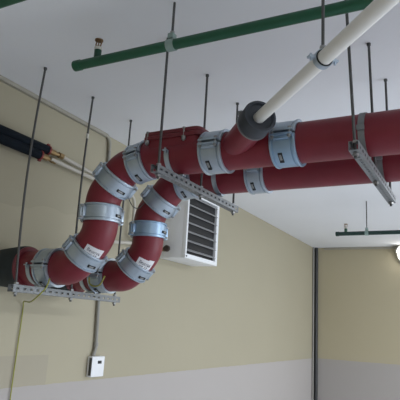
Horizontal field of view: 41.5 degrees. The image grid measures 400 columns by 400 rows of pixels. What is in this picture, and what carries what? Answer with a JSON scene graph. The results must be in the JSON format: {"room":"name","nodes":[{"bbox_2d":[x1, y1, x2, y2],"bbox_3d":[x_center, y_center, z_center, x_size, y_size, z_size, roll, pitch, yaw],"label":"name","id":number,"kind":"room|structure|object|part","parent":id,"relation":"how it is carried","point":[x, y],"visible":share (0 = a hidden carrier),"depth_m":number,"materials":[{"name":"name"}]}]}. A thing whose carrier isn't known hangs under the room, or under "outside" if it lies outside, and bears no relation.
{"room":"underground parking garage","nodes":[
{"label":"underground parking garage","id":0,"kind":"room"},
{"bbox_2d":[0,0,25,8],"bbox_3d":[0.799,-0.854,1.184,4.804,0.088,0.051,-4,-15,28],"label":"pipe","id":1,"kind":"object","parent":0,"point":[3,3],"visible":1,"depth_m":1.99,"materials":[{"name":"green plastic"}]},
{"bbox_2d":[0,81,314,399],"bbox_3d":[-0.662,1.054,4.074,0.200,2.950,10.802,-4,-15,28],"label":"wall","id":2,"kind":"structure","parent":0,"point":[240,327],"depth_m":4.26,"materials":[{"name":"beige paint"}]},
{"bbox_2d":[0,246,30,288],"bbox_3d":[-1.045,0.385,2.998,0.201,0.242,0.242,-4,-15,28],"label":"insulation","id":3,"kind":"object","parent":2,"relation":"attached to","point":[7,256],"visible":0.44,"depth_m":2.89},
{"bbox_2d":[0,75,110,355],"bbox_3d":[-1.736,-0.202,1.926,0.034,1.615,4.555,-4,-15,28],"label":"cable trunking","id":4,"kind":"object","parent":2,"relation":"attached to","point":[3,79],"visible":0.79,"depth_m":3.64,"materials":[{"name":"beige plastic"}]},
{"bbox_2d":[47,285,73,294],"bbox_3d":[-0.852,0.478,3.347,0.201,0.242,0.242,-4,-15,28],"label":"insulation","id":5,"kind":"object","parent":2,"relation":"attached to","point":[63,287],"visible":0.05,"depth_m":3.24},
{"bbox_2d":[0,133,131,244],"bbox_3d":[-1.118,-0.142,3.039,0.063,0.458,3.260,-4,-15,28],"label":"pipe","id":6,"kind":"object","parent":2,"relation":"attached to","point":[7,141],"visible":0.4,"depth_m":3.23,"materials":[{"name":"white plastic"}]},
{"bbox_2d":[0,124,135,220],"bbox_3d":[-1.115,-0.195,3.051,0.063,0.470,3.260,-4,-15,28],"label":"pipe","id":7,"kind":"object","parent":2,"relation":"attached to","point":[47,149],"visible":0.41,"depth_m":3.28,"materials":[{"name":"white plastic"}]},
{"bbox_2d":[86,356,104,376],"bbox_3d":[-0.726,1.155,3.668,0.044,0.136,0.141,-4,-15,28],"label":"thermostat","id":8,"kind":"object","parent":2,"relation":"attached to","point":[95,366],"visible":1,"depth_m":3.64,"materials":[{"name":"white plastic"}]},
{"bbox_2d":[88,358,91,375],"bbox_3d":[-0.751,1.139,3.607,0.020,0.116,0.004,-4,-15,28],"label":"vent","id":9,"kind":"object","parent":8,"relation":"attached to","point":[89,359],"depth_m":3.60,"materials":[{"name":"plastic"}]},
{"bbox_2d":[160,198,219,265],"bbox_3d":[-0.112,0.251,4.710,0.272,0.595,0.715,-4,-15,28],"label":"heater","id":10,"kind":"object","parent":2,"relation":"attached to","point":[192,240],"visible":0.82,"depth_m":4.60,"materials":[{"name":"metal"}]},
{"bbox_3d":[-0.272,0.407,4.423,0.054,0.054,0.054,-4,-15,28],"label":"knob","id":11,"kind":"part","parent":10,"relation":"part of","materials":[{"name":"brown metal"}]},
{"bbox_2d":[312,247,313,399],"bbox_3d":[1.791,2.213,8.369,0.028,2.949,0.027,-4,-15,28],"label":"conduit","id":12,"kind":"object","parent":2,"relation":"attached to","point":[313,247],"visible":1,"depth_m":8.38,"materials":[{"name":"grey metal"}]},
{"bbox_2d":[0,0,399,247],"bbox_3d":[3.394,-0.736,2.195,9.400,0.120,11.000,-4,-15,28],"label":"ceiling","id":13,"kind":"structure","parent":0,"point":[35,35],"depth_m":2.92,"materials":[{"name":"paint"}]},
{"bbox_2d":[7,67,131,305],"bbox_3d":[-0.731,-0.031,3.171,0.095,1.262,0.890,-4,-15,28],"label":"hanger","id":14,"kind":"object","parent":13,"relation":"hanging from","point":[15,285],"visible":0.77,"depth_m":2.92,"materials":[{"name":"metal"}]},
{"bbox_2d":[9,278,49,399],"bbox_3d":[-0.978,1.291,2.737,0.055,1.741,0.547,11,-15,-29],"label":"earth wire","id":15,"kind":"object","parent":14,"relation":"hanging from","point":[49,278],"visible":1,"depth_m":3.05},
{"bbox_3d":[-0.912,-0.126,2.815,0.042,1.262,0.012,-4,-15,28],"label":"threaded rod","id":16,"kind":"part","parent":14,"relation":"part of","materials":[{"name":"metal"}]},
{"bbox_3d":[-0.713,-0.032,3.164,0.030,1.262,0.012,-4,-15,28],"label":"threaded rod","id":17,"kind":"part","parent":14,"relation":"part of","materials":[{"name":"metal"}]},
{"bbox_3d":[-0.513,0.061,3.507,0.012,1.262,0.012,-4,-15,28],"label":"threaded rod","id":18,"kind":"part","parent":14,"relation":"part of","materials":[{"name":"metal"}]},
{"bbox_2d":[165,2,177,51],"bbox_3d":[-0.116,-0.743,2.259,0.036,0.230,0.053,-4,-15,28],"label":"clamp","id":19,"kind":"object","parent":13,"relation":"hanging from","point":[168,43],"visible":0.83,"depth_m":2.23,"materials":[{"name":"metal"}]},
{"bbox_3d":[-0.115,-0.769,2.265,0.011,0.174,0.010,-4,-15,28],"label":"threaded rod","id":20,"kind":"part","parent":19,"relation":"part of","materials":[{"name":"metal"}]},
{"bbox_2d":[71,0,372,71],"bbox_3d":[1.284,-0.775,1.494,4.252,0.185,0.051,-4,-15,28],"label":"pipe","id":21,"kind":"object","parent":19,"relation":"hanging from","point":[347,6],"visible":1,"depth_m":2.10,"materials":[{"name":"green plastic"}]},
{"bbox_2d":[150,38,238,214],"bbox_3d":[0.007,-0.348,2.848,0.082,0.710,0.890,-4,-15,28],"label":"hanger","id":22,"kind":"object","parent":13,"relation":"hanging from","point":[167,173],"visible":0.78,"depth_m":2.63,"materials":[{"name":"metal"}]},
{"bbox_3d":[-0.173,-0.443,2.492,0.012,0.710,0.012,-4,-15,28],"label":"threaded rod","id":23,"kind":"part","parent":22,"relation":"part of","materials":[{"name":"metal"}]},
{"bbox_3d":[0.021,-0.349,2.844,0.012,0.710,0.012,-4,-15,28],"label":"threaded rod","id":24,"kind":"part","parent":22,"relation":"part of","materials":[{"name":"metal"}]},
{"bbox_2d":[12,101,399,285],"bbox_3d":[1.398,-0.076,1.660,5.492,0.787,0.423,-4,-15,28],"label":"drain pipe","id":25,"kind":"object","parent":22,"relation":"hanging from","point":[322,140],"depth_m":2.41,"materials":[{"name":"red metal"}]},
{"bbox_2d":[12,247,37,285],"bbox_3d":[-0.895,0.374,2.918,0.217,0.234,0.234,-4,-15,28],"label":"socket","id":26,"kind":"object","parent":25,"relation":"attached to","point":[27,254],"depth_m":2.87,"materials":[{"name":"red paint"}]},
{"bbox_2d":[30,248,64,287],"bbox_3d":[-0.800,0.368,2.867,0.104,0.213,0.244,-4,-15,28],"label":"coupling","id":27,"kind":"object","parent":25,"relation":"attached to","point":[39,264],"visible":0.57,"depth_m":2.79,"materials":[{"name":"metal"}]},
{"bbox_2d":[62,233,107,272],"bbox_3d":[-0.604,0.279,2.783,0.216,0.208,0.221,-1,-14,19],"label":"coupling","id":28,"kind":"object","parent":25,"relation":"attached to","point":[74,252],"visible":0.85,"depth_m":2.70,"materials":[{"name":"metal"}]},
{"bbox_2d":[78,202,124,225],"bbox_3d":[-0.519,0.079,2.790,0.215,0.089,0.213,0,-14,12],"label":"coupling","id":29,"kind":"object","parent":25,"relation":"attached to","point":[89,210],"visible":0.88,"depth_m":2.71,"materials":[{"name":"metal"}]},
{"bbox_2d":[92,162,137,199],"bbox_3d":[-0.449,-0.101,2.799,0.216,0.207,0.215,-3,-15,26],"label":"coupling","id":30,"kind":"object","parent":25,"relation":"attached to","point":[109,181],"visible":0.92,"depth_m":2.72,"materials":[{"name":"metal"}]},
{"bbox_2d":[122,140,156,183],"bbox_3d":[-0.296,-0.195,2.740,0.137,0.227,0.245,-4,-15,28],"label":"coupling","id":31,"kind":"object","parent":25,"relation":"attached to","point":[135,169],"visible":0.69,"depth_m":2.66,"materials":[{"name":"metal"}]},
{"bbox_3d":[-0.100,-0.304,2.661,0.333,0.044,0.196,-4,-15,28],"label":"lid","id":32,"kind":"part","parent":25,"relation":"part of","materials":[{"name":"red paint"}]},
{"bbox_2d":[197,129,234,175],"bbox_3d":[0.087,-0.228,2.537,0.116,0.213,0.245,-4,-15,28],"label":"coupling","id":33,"kind":"object","parent":25,"relation":"attached to","point":[208,145],"visible":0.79,"depth_m":2.46,"materials":[{"name":"metal"}]},
{"bbox_3d":[0.236,-0.333,2.232,0.145,0.154,0.118,7,-14,-16],"label":"rubber cap","id":34,"kind":"part","parent":25,"relation":"part of","materials":[{"name":"grey rubber"}]},
{"bbox_2d":[268,119,306,168],"bbox_3d":[0.400,-0.250,2.370,0.116,0.213,0.245,-4,-15,28],"label":"coupling","id":35,"kind":"object","parent":25,"relation":"attached to","point":[281,139],"visible":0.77,"depth_m":2.29,"materials":[{"name":"metal"}]},
{"bbox_2d":[66,154,399,291],"bbox_3d":[1.635,0.052,2.087,5.492,0.762,0.234,-4,-15,28],"label":"drain pipe","id":36,"kind":"object","parent":22,"relation":"hanging from","point":[146,251],"visible":0.58,"depth_m":2.86,"materials":[{"name":"red metal"}]},
{"bbox_2d":[66,277,90,291],"bbox_3d":[-0.687,0.467,3.259,0.252,0.234,0.234,-4,-15,28],"label":"socket","id":37,"kind":"object","parent":36,"relation":"attached to","point":[76,287],"depth_m":3.21,"materials":[{"name":"red paint"}]},
{"bbox_2d":[87,258,115,293],"bbox_3d":[-0.576,0.460,3.200,0.104,0.213,0.244,-4,-15,28],"label":"coupling","id":38,"kind":"object","parent":36,"relation":"attached to","point":[95,278],"visible":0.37,"depth_m":3.11,"materials":[{"name":"metal"}]},
{"bbox_2d":[88,276,104,286],"bbox_3d":[-0.605,0.472,3.070,0.128,0.068,0.018,-5,-16,31],"label":"earth wire","id":39,"kind":"object","parent":38,"relation":"attached to","point":[90,284],"visible":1,"depth_m":3.06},
{"bbox_2d":[115,247,154,282],"bbox_3d":[-0.380,0.383,3.112,0.214,0.210,0.222,-1,-14,18],"label":"coupling","id":40,"kind":"object","parent":36,"relation":"attached to","point":[124,261],"visible":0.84,"depth_m":3.03,"materials":[{"name":"metal"}]},
{"bbox_2d":[128,220,168,240],"bbox_3d":[-0.303,0.183,3.123,0.215,0.089,0.213,0,-14,12],"label":"coupling","id":41,"kind":"object","parent":36,"relation":"attached to","point":[137,227],"visible":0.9,"depth_m":3.04,"materials":[{"name":"metal"}]},
{"bbox_2d":[140,185,179,218],"bbox_3d":[-0.234,0.010,3.131,0.216,0.207,0.215,-3,-15,26],"label":"coupling","id":42,"kind":"object","parent":36,"relation":"attached to","point":[149,195],"visible":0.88,"depth_m":3.05,"materials":[{"name":"metal"}]},
{"bbox_2d":[173,175,197,200],"bbox_3d":[-0.063,-0.108,3.068,0.125,0.222,0.245,-4,-15,28],"label":"coupling","id":43,"kind":"object","parent":36,"relation":"attached to","point":[183,194],"visible":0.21,"depth_m":3.00,"materials":[{"name":"metal"}]},
{"bbox_2d":[243,167,272,194],"bbox_3d":[0.325,-0.138,2.862,0.104,0.213,0.245,-4,-15,28],"label":"coupling","id":44,"kind":"object","parent":36,"relation":"attached to","point":[253,177],"visible":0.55,"depth_m":2.78,"materials":[{"name":"metal"}]},
{"bbox_3d":[0.213,-0.256,3.191,0.012,0.710,0.012,-4,-15,28],"label":"threaded rod","id":45,"kind":"part","parent":22,"relation":"part of","materials":[{"name":"metal"}]},
{"bbox_2d":[307,0,338,69],"bbox_3d":[0.409,-0.678,1.756,0.104,0.526,0.024,7,-14,-15],"label":"clamp","id":46,"kind":"object","parent":13,"relation":"hanging from","point":[314,57],"visible":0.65,"depth_m":1.71,"materials":[{"name":"silver metal"}]},
{"bbox_3d":[0.411,-0.709,1.764,0.011,0.463,0.010,-4,-15,28],"label":"threaded rod","id":47,"kind":"part","parent":46,"relation":"part of","materials":[{"name":"metal"}]},
{"bbox_2d":[253,0,399,122],"bbox_3d":[0.567,-0.581,1.137,0.049,0.060,2.300,7,-14,-15],"label":"pipe","id":48,"kind":"object","parent":46,"relation":"hanging from","point":[376,9],"visible":1,"depth_m":1.62,"materials":[{"name":"white plastic"}]},
{"bbox_2d":[365,201,367,235],"bbox_3d":[1.721,0.188,5.454,0.036,0.362,0.050,-4,-15,28],"label":"clamp","id":49,"kind":"object","parent":13,"relation":"hanging from","point":[366,228],"visible":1,"depth_m":5.43,"materials":[{"name":"metal"}]},
{"bbox_2d":[335,224,399,235],"bbox_3d":[3.451,0.181,4.499,4.579,0.128,0.048,-4,-15,28],"label":"pipe","id":50,"kind":"object","parent":49,"relation":"hanging from","point":[384,232],"visible":1,"depth_m":5.42,"materials":[{"name":"green plastic"}]},
{"bbox_2d":[344,0,395,205],"bbox_3d":[0.791,-0.405,2.430,0.060,0.706,0.890,-4,-15,28],"label":"hanger","id":51,"kind":"object","parent":13,"relation":"hanging from","point":[375,173],"visible":0.7,"depth_m":2.17,"materials":[{"name":"metal"}]},
{"bbox_3d":[0.594,-0.498,2.083,0.044,0.706,0.012,-4,-15,28],"label":"threaded rod","id":52,"kind":"part","parent":51,"relation":"part of","materials":[{"name":"metal"}]},
{"bbox_3d":[0.793,-0.404,2.432,0.032,0.706,0.012,-4,-15,28],"label":"threaded rod","id":53,"kind":"part","parent":51,"relation":"part of","materials":[{"name":"metal"}]},
{"bbox_3d":[0.990,-0.311,2.776,0.022,0.706,0.012,-4,-15,28],"label":"threaded rod","id":54,"kind":"part","parent":51,"relation":"part of","materials":[{"name":"metal"}]},
{"bbox_2d":[314,248,399,399],"bbox_3d":[5.925,1.978,6.370,9.200,2.950,0.200,-4,-15,28],"label":"wall","id":55,"kind":"structure","parent":0,"point":[359,289],"depth_m":8.19,"materials":[{"name":"beige paint"}]},
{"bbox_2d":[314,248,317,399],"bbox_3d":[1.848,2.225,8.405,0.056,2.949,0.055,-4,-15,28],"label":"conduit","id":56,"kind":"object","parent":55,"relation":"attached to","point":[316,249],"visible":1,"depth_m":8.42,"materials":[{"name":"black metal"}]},
{"bbox_2d":[324,246,397,249],"bbox_3d":[3.558,0.700,7.886,3.440,0.032,0.028,-4,-15,28],"label":"cable trunking","id":57,"kind":"object","parent":55,"relation":"attached to","point":[395,247],"visible":1,"depth_m":8.42,"materials":[{"name":"beige plastic"}]},
{"bbox_2d":[395,245,399,260],"bbox_3d":[3.127,0.813,8.000,0.300,0.300,0.188,-4,-15,28],"label":"wall lamp","id":58,"kind":"object","parent":55,"relation":"attached to","point":[397,250],"visible":1,"depth_m":8.04,"materials":[{"name":"white"}]}
]}

